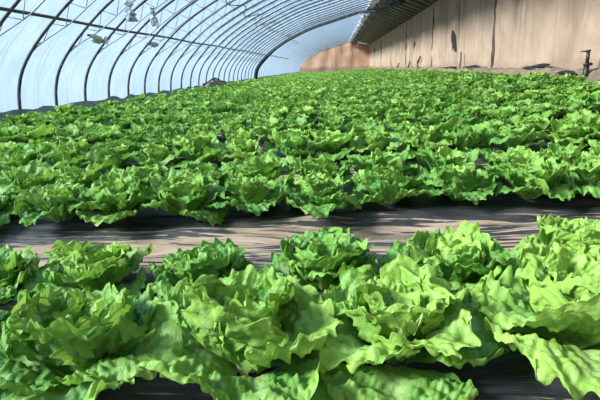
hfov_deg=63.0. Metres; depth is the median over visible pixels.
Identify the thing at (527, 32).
wall
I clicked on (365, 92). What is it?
lettuce
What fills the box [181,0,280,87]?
truss
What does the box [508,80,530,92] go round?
lettuce
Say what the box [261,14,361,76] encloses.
truss
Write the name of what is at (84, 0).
rope
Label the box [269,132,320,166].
lettuce
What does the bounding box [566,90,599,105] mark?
lettuce
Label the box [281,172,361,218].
lettuce
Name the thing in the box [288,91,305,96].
lettuce
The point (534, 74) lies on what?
lettuce
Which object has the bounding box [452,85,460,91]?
lettuce
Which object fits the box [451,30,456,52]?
air vent
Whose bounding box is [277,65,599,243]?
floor
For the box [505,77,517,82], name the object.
lettuce
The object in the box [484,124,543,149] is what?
lettuce
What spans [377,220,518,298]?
lettuce
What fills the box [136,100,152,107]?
lettuce
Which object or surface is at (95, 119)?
lettuce
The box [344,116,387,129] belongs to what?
lettuce
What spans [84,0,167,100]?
truss
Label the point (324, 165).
lettuce
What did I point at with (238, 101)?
lettuce
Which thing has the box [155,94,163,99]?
lettuce
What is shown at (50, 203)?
lettuce
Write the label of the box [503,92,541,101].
lettuce
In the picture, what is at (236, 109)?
lettuce
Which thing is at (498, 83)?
lettuce
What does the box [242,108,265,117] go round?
lettuce
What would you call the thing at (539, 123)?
lettuce
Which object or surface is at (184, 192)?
lettuce
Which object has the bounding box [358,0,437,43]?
ceiling
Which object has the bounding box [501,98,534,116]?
lettuce
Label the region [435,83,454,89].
lettuce
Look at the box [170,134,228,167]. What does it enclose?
lettuce
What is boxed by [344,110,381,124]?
lettuce
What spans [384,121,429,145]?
lettuce
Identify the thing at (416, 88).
lettuce
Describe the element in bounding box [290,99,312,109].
lettuce
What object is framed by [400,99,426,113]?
lettuce
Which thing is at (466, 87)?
lettuce
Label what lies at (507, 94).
lettuce
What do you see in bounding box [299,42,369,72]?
wall
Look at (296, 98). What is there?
lettuce
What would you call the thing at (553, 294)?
lettuce
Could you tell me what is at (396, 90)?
lettuce
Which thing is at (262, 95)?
lettuce
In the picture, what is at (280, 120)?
lettuce
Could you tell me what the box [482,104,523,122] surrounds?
lettuce
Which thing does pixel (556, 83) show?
lettuce
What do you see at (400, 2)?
truss
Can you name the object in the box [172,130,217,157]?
lettuce
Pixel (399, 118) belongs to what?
lettuce
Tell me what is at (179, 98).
lettuce
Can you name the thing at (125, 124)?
lettuce
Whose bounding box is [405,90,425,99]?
lettuce
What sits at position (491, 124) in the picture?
lettuce
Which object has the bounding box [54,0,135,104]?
truss
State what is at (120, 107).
lettuce
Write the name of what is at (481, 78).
lettuce
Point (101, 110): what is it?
lettuce
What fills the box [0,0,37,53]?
rope
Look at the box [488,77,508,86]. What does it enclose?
lettuce
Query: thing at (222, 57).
truss
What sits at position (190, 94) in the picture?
lettuce
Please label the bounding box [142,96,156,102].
lettuce
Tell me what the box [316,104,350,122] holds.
lettuce
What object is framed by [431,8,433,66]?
trim
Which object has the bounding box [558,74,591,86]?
lettuce
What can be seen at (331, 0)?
truss
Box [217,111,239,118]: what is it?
lettuce
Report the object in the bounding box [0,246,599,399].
film
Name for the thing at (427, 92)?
lettuce
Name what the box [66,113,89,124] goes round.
lettuce
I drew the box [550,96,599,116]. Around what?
lettuce
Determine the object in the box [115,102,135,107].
lettuce
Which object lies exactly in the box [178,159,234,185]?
lettuce
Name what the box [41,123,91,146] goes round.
lettuce
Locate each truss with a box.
[0,0,44,35]
[17,0,95,108]
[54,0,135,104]
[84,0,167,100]
[107,0,193,97]
[127,0,215,94]
[144,0,235,93]
[158,0,252,92]
[170,0,267,90]
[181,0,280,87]
[190,0,293,86]
[198,0,306,85]
[205,0,318,82]
[212,0,330,77]
[218,0,340,78]
[223,0,349,80]
[228,0,357,80]
[233,0,366,80]
[237,0,371,80]
[241,0,372,79]
[244,1,372,78]
[248,3,371,78]
[251,6,367,78]
[254,0,404,78]
[254,8,366,71]
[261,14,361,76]
[263,15,362,76]
[265,17,360,75]
[267,18,360,75]
[269,20,358,75]
[271,21,358,72]
[273,22,358,70]
[274,24,355,74]
[276,25,355,69]
[277,26,354,72]
[278,27,354,74]
[281,29,352,70]
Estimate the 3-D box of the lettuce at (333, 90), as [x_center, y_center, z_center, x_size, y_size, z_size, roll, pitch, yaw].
[0.653,-2.249,10.408,0.440,0.260,0.450,-4,15,-10]
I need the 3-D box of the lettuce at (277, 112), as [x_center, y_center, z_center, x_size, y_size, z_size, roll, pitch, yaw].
[-0.247,-1.075,6.191,0.442,0.249,0.486,-10,17,-27]
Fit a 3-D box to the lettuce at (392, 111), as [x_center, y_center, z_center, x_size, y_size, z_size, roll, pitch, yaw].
[1.085,-0.886,5.271,0.432,0.248,0.423,7,17,29]
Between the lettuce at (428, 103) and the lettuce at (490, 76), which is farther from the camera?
the lettuce at (490, 76)
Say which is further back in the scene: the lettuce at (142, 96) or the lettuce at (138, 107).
the lettuce at (142, 96)
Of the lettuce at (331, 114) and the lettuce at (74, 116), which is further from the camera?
the lettuce at (74, 116)
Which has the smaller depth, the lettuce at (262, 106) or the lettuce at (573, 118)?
the lettuce at (573, 118)
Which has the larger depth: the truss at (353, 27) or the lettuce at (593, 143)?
the truss at (353, 27)
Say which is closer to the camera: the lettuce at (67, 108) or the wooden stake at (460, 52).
the lettuce at (67, 108)
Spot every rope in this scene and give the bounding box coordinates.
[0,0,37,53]
[33,0,84,107]
[67,0,121,103]
[93,0,152,95]
[115,1,176,95]
[133,0,199,91]
[149,0,218,79]
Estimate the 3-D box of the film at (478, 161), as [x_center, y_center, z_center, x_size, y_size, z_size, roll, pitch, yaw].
[0.135,-0.418,3.936,7.836,0.441,1.377,-1,15,1]
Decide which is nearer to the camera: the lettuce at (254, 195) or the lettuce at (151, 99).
the lettuce at (254, 195)
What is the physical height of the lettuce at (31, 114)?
0.209 m
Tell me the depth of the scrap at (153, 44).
9.82 m
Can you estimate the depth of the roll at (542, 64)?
9.63 m
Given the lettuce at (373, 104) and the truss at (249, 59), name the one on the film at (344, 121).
the lettuce at (373, 104)
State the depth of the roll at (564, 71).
8.20 m
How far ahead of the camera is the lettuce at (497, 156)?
2.71 m
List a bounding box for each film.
[0,72,296,126]
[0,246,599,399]
[17,116,562,150]
[98,137,590,179]
[122,115,446,135]
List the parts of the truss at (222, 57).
web rod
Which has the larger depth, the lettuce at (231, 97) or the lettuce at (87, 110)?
the lettuce at (231, 97)
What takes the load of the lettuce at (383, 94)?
on the film
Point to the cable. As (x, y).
(225, 0)
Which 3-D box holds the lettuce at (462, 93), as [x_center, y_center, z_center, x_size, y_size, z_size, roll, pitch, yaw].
[2.434,-1.557,7.373,0.426,0.253,0.446,6,17,26]
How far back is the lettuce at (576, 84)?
6.40 m
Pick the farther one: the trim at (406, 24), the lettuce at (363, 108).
the trim at (406, 24)
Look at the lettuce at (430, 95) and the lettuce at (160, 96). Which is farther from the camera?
the lettuce at (160, 96)
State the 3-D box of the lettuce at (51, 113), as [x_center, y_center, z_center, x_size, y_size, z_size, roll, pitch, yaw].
[-3.301,-1.072,6.564,0.425,0.238,0.469,-6,16,-17]
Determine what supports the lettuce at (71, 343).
on the film at (510, 375)
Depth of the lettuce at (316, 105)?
7.78 m
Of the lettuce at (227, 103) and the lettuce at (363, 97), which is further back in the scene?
the lettuce at (363, 97)
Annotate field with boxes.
[164,68,505,97]
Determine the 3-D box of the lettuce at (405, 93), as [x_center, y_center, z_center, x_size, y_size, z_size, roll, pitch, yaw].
[1.860,-1.855,8.641,0.434,0.254,0.449,-12,18,-34]
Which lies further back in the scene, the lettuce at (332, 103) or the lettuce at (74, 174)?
the lettuce at (332, 103)
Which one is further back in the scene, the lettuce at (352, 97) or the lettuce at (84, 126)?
the lettuce at (352, 97)
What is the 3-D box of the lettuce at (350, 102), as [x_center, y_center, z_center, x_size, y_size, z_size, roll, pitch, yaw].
[0.813,-1.441,7.473,0.394,0.198,0.356,-1,15,1]
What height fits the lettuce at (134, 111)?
0.221 m
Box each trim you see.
[405,24,406,65]
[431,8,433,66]
[490,0,496,68]
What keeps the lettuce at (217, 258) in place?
on the film at (510, 375)
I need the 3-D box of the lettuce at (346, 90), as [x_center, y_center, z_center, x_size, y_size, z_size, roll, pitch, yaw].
[0.903,-1.921,9.060,0.433,0.281,0.462,12,20,41]
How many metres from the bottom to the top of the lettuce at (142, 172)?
0.196 m
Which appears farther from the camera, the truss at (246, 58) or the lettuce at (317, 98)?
the truss at (246, 58)
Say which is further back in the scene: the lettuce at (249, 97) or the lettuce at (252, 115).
the lettuce at (249, 97)
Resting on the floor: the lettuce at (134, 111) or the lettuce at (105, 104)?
the lettuce at (105, 104)
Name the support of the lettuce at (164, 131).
on the film at (222, 139)
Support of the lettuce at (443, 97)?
on the film
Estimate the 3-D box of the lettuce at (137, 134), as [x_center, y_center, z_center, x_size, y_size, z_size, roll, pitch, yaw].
[-1.652,-0.628,4.949,0.418,0.204,0.394,10,19,36]
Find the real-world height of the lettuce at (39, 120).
0.208 m
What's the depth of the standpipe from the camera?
7.62 m
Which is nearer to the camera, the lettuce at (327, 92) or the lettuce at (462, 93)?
the lettuce at (462, 93)
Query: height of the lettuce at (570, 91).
0.227 m
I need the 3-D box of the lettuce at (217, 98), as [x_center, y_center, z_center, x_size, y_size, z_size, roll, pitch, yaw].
[-1.688,-2.027,10.008,0.463,0.254,0.517,13,21,42]
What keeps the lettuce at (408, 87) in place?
on the film
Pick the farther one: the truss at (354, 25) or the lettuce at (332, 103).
the truss at (354, 25)
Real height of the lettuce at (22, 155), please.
0.234 m
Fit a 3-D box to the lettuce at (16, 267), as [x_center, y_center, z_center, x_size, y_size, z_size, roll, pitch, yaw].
[-0.943,0.252,1.518,0.396,0.185,0.350,3,16,16]
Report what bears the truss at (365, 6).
on the floor
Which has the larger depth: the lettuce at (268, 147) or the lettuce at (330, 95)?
the lettuce at (330, 95)
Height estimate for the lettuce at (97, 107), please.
0.207 m
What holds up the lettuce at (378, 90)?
on the film
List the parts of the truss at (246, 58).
web rod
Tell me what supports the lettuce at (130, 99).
on the floor
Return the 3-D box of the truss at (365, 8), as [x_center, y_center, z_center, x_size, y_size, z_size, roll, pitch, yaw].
[0.558,-8.277,25.995,6.265,3.463,0.025,0,15,4]
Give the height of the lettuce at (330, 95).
0.231 m
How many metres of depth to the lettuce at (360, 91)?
9.85 m
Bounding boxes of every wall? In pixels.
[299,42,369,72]
[369,0,599,69]
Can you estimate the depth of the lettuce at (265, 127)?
4.88 m
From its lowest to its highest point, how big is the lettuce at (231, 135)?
0.256 m
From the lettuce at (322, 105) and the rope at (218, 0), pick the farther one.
the rope at (218, 0)
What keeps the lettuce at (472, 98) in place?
on the film at (344, 121)
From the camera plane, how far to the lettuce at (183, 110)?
6.61 m
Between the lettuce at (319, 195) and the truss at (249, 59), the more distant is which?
the truss at (249, 59)
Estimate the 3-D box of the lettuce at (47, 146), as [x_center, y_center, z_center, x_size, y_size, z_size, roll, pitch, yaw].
[-2.167,-0.401,4.081,0.459,0.227,0.473,-4,15,-9]
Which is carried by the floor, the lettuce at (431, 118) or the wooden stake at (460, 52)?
the wooden stake at (460, 52)
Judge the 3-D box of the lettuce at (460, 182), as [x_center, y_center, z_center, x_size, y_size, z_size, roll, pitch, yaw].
[0.772,-0.088,2.396,0.436,0.196,0.376,-9,17,-24]
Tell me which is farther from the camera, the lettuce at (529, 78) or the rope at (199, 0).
the rope at (199, 0)
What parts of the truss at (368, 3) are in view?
web rod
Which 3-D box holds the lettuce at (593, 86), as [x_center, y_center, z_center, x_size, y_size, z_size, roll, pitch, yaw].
[3.725,-1.379,6.063,0.420,0.266,0.447,-13,19,-37]
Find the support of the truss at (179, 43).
on the floor
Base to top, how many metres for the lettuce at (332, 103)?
0.185 m
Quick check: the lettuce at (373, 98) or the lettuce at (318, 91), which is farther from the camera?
the lettuce at (318, 91)
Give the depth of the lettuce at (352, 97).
7.88 m
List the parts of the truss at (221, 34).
web rod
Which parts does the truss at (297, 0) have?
web rod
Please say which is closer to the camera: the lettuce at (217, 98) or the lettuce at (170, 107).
the lettuce at (170, 107)
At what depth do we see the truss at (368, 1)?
23.13 m
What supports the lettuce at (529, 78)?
on the film
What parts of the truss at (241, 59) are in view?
web rod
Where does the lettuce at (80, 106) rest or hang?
on the floor
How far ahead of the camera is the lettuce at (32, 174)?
2.75 m
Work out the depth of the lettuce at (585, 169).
2.34 m
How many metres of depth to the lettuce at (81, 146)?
4.00 m
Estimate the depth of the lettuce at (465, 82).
9.86 m
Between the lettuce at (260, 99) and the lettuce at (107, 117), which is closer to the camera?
the lettuce at (107, 117)
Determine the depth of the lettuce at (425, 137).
3.60 m
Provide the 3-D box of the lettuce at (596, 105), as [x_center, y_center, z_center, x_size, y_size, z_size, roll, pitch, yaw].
[3.028,-0.967,4.858,0.460,0.262,0.479,3,16,16]
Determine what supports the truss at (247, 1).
on the floor
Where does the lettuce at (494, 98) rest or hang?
on the film at (344, 121)
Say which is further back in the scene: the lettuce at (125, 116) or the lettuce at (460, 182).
the lettuce at (125, 116)
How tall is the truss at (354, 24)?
3.463 m
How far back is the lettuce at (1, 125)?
5.32 m
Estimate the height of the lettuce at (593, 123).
0.263 m
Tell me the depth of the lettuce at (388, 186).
2.35 m
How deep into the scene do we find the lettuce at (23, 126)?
5.31 m
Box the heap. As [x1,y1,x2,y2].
[205,79,225,87]
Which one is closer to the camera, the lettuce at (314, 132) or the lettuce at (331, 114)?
the lettuce at (314, 132)
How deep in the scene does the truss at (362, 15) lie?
29.46 m
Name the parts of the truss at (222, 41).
web rod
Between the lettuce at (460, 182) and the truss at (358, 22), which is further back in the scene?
the truss at (358, 22)
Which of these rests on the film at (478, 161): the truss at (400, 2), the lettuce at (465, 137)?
the lettuce at (465, 137)
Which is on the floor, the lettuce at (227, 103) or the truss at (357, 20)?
the truss at (357, 20)
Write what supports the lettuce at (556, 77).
on the film
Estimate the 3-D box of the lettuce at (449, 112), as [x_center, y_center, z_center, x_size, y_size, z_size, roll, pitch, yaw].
[1.689,-0.918,5.255,0.432,0.217,0.435,1,15,9]
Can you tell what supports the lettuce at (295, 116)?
on the film at (222, 139)
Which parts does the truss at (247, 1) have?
web rod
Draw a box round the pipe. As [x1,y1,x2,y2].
[0,7,288,58]
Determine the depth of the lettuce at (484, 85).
8.55 m
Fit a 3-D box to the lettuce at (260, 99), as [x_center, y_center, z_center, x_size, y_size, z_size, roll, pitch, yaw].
[-0.710,-1.815,9.125,0.441,0.214,0.431,-13,19,-37]
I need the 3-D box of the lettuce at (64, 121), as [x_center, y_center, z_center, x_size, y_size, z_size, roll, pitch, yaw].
[-2.941,-0.971,6.227,0.425,0.211,0.473,0,15,7]
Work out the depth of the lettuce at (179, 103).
8.72 m
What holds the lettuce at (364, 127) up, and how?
on the film at (478, 161)
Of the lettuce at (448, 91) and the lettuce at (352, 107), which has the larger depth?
the lettuce at (448, 91)
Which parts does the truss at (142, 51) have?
web rod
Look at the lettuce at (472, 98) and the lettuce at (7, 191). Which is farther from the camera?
the lettuce at (472, 98)
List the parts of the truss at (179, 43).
web rod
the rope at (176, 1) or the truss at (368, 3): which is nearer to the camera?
the rope at (176, 1)
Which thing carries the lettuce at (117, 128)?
on the film at (222, 139)
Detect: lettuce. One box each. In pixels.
[0,114,34,125]
[0,122,8,127]
[0,125,28,142]
[0,141,19,155]
[0,143,50,174]
[0,160,63,216]
[0,176,19,225]
[0,244,58,306]
[0,282,181,399]
[0,306,17,357]
[5,123,37,134]
[10,139,53,159]
[11,123,56,146]
[12,182,105,226]
[19,239,152,297]
[21,115,54,127]
[25,111,40,124]
[37,111,68,117]
[37,145,93,171]
[38,123,60,142]
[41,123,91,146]
[49,115,82,127]
[50,161,122,187]
[54,103,79,115]
[59,138,95,155]
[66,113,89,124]
[67,169,159,226]
[71,121,105,132]
[72,105,91,111]
[72,107,98,115]
[77,123,125,149]
[78,115,112,126]
[81,144,138,170]
[88,105,108,115]
[90,113,114,121]
[92,125,121,131]
[95,107,120,117]
[97,137,141,154]
[98,100,118,107]
[109,105,127,115]
[112,117,138,131]
[112,127,155,146]
[114,164,168,190]
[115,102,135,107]
[115,113,137,127]
[116,106,144,116]
[124,97,140,102]
[125,99,138,106]
[126,143,179,171]
[130,124,155,134]
[131,112,168,126]
[135,93,146,102]
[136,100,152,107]
[137,105,151,112]
[137,133,181,151]
[138,264,343,399]
[139,104,168,116]
[139,166,229,225]
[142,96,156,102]
[144,110,163,122]
[147,99,172,105]
[147,123,190,138]
[147,237,259,299]
[153,103,168,114]
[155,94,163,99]
[158,109,189,126]
[160,109,188,118]
[163,98,175,101]
[165,105,182,117]
[167,121,190,133]
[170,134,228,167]
[172,100,192,107]
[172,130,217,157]
[176,96,189,100]
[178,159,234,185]
[179,118,219,130]
[180,113,214,122]
[181,92,196,97]
[184,123,220,136]
[185,106,212,114]
[190,100,208,108]
[192,93,210,98]
[192,98,202,102]
[201,109,216,121]
[203,174,291,215]
[207,104,233,117]
[210,126,260,160]
[211,95,224,101]
[211,113,236,123]
[213,123,248,138]
[214,101,236,111]
[216,115,255,128]
[216,137,269,162]
[217,98,230,102]
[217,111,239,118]
[221,152,294,190]
[227,96,238,100]
[230,99,246,105]
[230,105,247,116]
[239,94,256,101]
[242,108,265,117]
[243,112,268,124]
[245,116,287,138]
[247,98,260,103]
[251,100,272,112]
[251,116,284,130]
[252,97,265,102]
[256,93,271,98]
[257,226,377,294]
[260,105,294,125]
[262,128,310,153]
[263,96,284,104]
[263,104,292,113]
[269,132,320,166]
[273,101,296,107]
[276,93,291,98]
[278,117,318,135]
[279,98,297,103]
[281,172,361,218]
[284,113,320,134]
[285,154,354,191]
[286,105,323,122]
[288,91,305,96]
[288,96,300,102]
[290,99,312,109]
[294,95,319,109]
[303,126,366,160]
[305,94,320,100]
[306,89,323,97]
[307,124,333,151]
[312,116,348,134]
[314,103,342,116]
[314,111,349,124]
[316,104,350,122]
[317,97,340,103]
[319,101,342,109]
[319,253,509,399]
[320,89,337,96]
[323,88,337,95]
[325,93,342,102]
[337,92,362,98]
[338,96,362,104]
[339,104,359,116]
[340,144,430,191]
[341,89,359,98]
[343,99,364,104]
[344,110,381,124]
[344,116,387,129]
[346,122,383,139]
[348,105,377,116]
[348,166,436,210]
[350,129,408,158]
[356,87,368,97]
[358,94,377,101]
[360,96,386,104]
[362,89,378,94]
[364,101,380,114]
[372,88,386,94]
[373,98,400,118]
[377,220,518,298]
[378,89,397,93]
[379,92,395,97]
[379,107,407,125]
[383,93,408,100]
[383,111,417,130]
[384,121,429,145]
[397,88,413,97]
[397,97,414,107]
[398,125,453,158]
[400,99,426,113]
[401,85,414,89]
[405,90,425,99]
[407,144,496,182]
[409,84,423,91]
[410,95,426,102]
[410,107,439,120]
[415,89,434,98]
[415,97,440,107]
[415,111,446,125]
[416,163,501,204]
[424,101,457,114]
[425,84,436,89]
[425,93,444,98]
[428,93,449,102]
[428,115,462,145]
[431,86,448,92]
[434,88,455,94]
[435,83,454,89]
[438,123,491,157]
[443,104,468,121]
[445,95,461,105]
[449,89,475,98]
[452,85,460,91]
[454,105,494,125]
[455,84,472,91]
[456,80,471,85]
[457,97,482,106]
[465,94,488,102]
[470,76,484,86]
[470,81,484,86]
[471,242,599,399]
[472,83,492,89]
[472,86,486,96]
[472,86,495,95]
[475,91,505,107]
[475,102,498,120]
[476,145,545,181]
[479,120,515,142]
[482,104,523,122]
[484,75,500,81]
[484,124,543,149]
[485,155,577,200]
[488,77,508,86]
[489,75,506,82]
[491,82,507,87]
[492,85,520,93]
[494,85,512,91]
[498,115,551,140]
[501,91,516,105]
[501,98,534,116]
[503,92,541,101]
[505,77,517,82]
[507,72,520,81]
[508,75,532,83]
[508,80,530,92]
[513,81,544,91]
[515,213,599,257]
[516,102,558,119]
[517,88,539,99]
[529,71,541,80]
[531,71,553,81]
[531,89,567,100]
[534,94,568,115]
[536,116,599,146]
[537,79,554,88]
[539,141,598,163]
[540,79,568,86]
[540,151,599,198]
[542,84,570,93]
[546,73,570,82]
[547,108,596,129]
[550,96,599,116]
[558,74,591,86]
[561,85,587,99]
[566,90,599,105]
[570,81,588,87]
[570,109,599,140]
[585,94,599,113]
[586,81,599,92]
[588,139,599,154]
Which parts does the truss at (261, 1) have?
web rod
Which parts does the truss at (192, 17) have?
web rod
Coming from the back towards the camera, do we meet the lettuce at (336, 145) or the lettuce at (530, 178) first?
the lettuce at (336, 145)
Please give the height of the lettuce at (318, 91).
0.258 m
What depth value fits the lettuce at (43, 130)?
4.90 m
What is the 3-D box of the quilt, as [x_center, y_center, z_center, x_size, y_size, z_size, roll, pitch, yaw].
[4.228,-10.986,29.890,1.084,0.486,59.886,0,15,4]
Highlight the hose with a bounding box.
[202,77,225,84]
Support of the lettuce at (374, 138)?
on the film at (478, 161)
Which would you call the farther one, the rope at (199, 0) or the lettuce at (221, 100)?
the rope at (199, 0)
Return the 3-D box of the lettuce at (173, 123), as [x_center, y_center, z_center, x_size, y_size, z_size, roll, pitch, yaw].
[-1.341,-0.763,5.365,0.406,0.204,0.411,5,17,24]
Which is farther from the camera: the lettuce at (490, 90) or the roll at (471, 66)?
the roll at (471, 66)
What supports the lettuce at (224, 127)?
on the film at (222, 139)
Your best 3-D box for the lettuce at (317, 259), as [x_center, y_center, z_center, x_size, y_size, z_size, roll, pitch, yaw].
[0.055,0.196,1.524,0.375,0.183,0.369,0,15,4]
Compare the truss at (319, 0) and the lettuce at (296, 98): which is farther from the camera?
the truss at (319, 0)
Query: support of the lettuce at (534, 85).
on the film
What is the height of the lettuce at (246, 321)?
0.269 m
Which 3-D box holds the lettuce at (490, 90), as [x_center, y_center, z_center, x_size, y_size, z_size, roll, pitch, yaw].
[2.844,-1.590,7.388,0.446,0.234,0.462,-6,16,-20]
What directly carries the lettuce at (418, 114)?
on the film at (222, 139)
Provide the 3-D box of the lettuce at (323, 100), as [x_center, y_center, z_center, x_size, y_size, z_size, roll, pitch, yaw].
[0.466,-1.530,7.819,0.398,0.232,0.450,0,15,5]
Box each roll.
[462,65,479,67]
[523,63,549,68]
[556,70,574,74]
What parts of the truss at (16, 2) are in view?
web rod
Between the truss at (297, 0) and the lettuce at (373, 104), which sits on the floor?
the truss at (297, 0)
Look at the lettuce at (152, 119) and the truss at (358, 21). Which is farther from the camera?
the truss at (358, 21)
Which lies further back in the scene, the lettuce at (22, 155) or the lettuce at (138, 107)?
the lettuce at (138, 107)
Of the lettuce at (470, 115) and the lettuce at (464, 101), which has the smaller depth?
the lettuce at (470, 115)
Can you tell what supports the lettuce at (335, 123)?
on the film at (222, 139)
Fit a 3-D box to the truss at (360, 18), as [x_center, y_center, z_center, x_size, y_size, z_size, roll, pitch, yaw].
[0.943,-9.745,31.396,6.265,3.463,0.025,0,15,4]
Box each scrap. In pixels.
[87,33,107,43]
[123,0,137,21]
[146,42,158,47]
[149,7,158,27]
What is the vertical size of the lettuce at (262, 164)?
0.238 m
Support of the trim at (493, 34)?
attached to the wall at (527, 32)
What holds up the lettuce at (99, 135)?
on the film at (222, 139)
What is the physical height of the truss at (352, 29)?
3.463 m
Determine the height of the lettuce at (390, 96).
0.266 m
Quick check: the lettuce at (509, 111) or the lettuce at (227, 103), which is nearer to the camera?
the lettuce at (509, 111)
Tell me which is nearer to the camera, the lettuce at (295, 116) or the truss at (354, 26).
the lettuce at (295, 116)
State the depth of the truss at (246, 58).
21.38 m
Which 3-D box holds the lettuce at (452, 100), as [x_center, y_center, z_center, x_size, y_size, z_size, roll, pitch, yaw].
[2.009,-1.261,6.462,0.379,0.249,0.406,7,17,28]
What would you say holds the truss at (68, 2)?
on the floor
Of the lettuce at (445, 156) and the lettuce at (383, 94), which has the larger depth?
the lettuce at (383, 94)
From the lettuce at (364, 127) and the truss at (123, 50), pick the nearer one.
the lettuce at (364, 127)
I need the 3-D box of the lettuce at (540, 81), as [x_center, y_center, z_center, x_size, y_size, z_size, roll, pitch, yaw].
[3.841,-1.799,7.690,0.392,0.200,0.415,-12,18,-33]
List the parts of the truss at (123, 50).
web rod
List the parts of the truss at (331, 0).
web rod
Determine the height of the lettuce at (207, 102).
0.231 m
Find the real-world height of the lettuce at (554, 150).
0.225 m
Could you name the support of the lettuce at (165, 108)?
on the film
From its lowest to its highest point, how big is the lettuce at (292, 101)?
0.272 m
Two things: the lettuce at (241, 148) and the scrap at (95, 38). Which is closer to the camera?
the lettuce at (241, 148)
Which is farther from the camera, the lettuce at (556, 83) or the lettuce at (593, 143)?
the lettuce at (556, 83)
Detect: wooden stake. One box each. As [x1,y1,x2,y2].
[416,56,420,69]
[458,52,461,69]
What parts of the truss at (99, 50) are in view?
web rod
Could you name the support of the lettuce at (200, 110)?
on the film
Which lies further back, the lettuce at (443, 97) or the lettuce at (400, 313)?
the lettuce at (443, 97)
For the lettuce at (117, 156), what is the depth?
3.64 m
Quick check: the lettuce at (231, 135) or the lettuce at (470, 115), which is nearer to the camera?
the lettuce at (231, 135)
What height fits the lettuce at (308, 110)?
0.240 m
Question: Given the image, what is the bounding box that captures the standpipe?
[580,50,592,79]
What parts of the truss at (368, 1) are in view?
web rod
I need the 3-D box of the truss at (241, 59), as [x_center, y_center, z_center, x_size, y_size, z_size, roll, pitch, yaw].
[0.191,-6.813,20.592,6.320,3.474,0.046,0,15,4]
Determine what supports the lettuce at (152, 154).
on the film at (478, 161)
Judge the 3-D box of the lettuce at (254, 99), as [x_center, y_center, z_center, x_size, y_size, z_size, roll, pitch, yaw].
[-0.775,-1.714,8.831,0.370,0.232,0.389,-5,15,-12]
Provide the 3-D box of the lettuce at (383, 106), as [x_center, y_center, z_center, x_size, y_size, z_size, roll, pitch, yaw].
[1.095,-1.148,6.180,0.463,0.267,0.476,-3,15,-3]
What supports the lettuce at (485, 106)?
on the film at (222, 139)
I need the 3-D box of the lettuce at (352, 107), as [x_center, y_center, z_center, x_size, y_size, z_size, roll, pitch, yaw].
[0.674,-1.194,6.566,0.363,0.190,0.405,-9,17,-26]
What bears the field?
on the floor
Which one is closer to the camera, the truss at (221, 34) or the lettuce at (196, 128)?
the lettuce at (196, 128)
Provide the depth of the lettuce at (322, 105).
6.55 m
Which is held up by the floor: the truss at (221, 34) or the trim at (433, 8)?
the truss at (221, 34)
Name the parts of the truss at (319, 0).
web rod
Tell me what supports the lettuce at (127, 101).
on the film
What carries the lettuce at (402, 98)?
on the film at (344, 121)
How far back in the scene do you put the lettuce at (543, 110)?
4.78 m
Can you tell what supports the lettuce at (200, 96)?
on the film
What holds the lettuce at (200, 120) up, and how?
on the film at (222, 139)
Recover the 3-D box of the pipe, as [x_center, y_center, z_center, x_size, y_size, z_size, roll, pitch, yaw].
[-2.244,-6.019,19.818,0.042,0.058,39.000,0,15,4]
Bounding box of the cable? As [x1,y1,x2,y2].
[225,0,298,43]
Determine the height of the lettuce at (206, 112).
0.232 m
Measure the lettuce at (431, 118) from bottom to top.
0.201 m
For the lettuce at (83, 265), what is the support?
on the film at (510, 375)
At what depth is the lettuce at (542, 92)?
6.01 m
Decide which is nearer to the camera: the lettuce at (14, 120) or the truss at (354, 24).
the lettuce at (14, 120)
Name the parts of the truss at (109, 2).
web rod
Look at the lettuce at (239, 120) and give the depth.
5.27 m
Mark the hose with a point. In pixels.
(211, 79)
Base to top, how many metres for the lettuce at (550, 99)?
0.260 m
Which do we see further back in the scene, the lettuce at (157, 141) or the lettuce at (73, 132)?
the lettuce at (73, 132)
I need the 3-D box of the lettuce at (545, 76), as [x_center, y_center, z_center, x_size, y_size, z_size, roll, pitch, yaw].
[4.314,-2.148,8.604,0.461,0.252,0.443,-2,15,-2]
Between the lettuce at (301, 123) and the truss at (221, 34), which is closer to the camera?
the lettuce at (301, 123)
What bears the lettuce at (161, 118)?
on the film at (344, 121)
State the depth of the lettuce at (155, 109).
7.40 m
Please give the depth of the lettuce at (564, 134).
3.56 m
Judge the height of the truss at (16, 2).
3.474 m
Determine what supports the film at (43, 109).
on the floor
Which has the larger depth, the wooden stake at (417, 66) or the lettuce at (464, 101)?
the wooden stake at (417, 66)
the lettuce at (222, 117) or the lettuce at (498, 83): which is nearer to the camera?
the lettuce at (222, 117)
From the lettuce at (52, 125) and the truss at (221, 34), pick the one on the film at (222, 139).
the lettuce at (52, 125)
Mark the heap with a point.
(213, 82)
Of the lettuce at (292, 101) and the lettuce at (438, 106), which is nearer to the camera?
the lettuce at (438, 106)
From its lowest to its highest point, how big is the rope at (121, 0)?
3.523 m
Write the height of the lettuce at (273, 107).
0.275 m
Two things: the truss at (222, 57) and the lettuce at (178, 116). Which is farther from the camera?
the truss at (222, 57)
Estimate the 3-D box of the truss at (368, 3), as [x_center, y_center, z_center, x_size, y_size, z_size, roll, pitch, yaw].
[0.448,-7.792,24.192,6.320,3.474,0.046,0,15,4]
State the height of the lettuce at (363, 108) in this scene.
0.204 m
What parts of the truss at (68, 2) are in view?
web rod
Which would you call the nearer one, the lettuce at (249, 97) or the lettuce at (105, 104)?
the lettuce at (105, 104)
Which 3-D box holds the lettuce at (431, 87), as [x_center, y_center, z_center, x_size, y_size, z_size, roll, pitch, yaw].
[2.644,-2.228,9.905,0.459,0.218,0.439,12,20,41]
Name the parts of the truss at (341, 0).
web rod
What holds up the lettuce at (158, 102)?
on the film
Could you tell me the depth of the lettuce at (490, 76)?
10.15 m
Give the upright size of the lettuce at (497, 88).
0.208 m
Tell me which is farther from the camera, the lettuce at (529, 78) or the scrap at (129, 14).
the lettuce at (529, 78)
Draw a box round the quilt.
[348,0,395,44]
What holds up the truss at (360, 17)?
on the floor

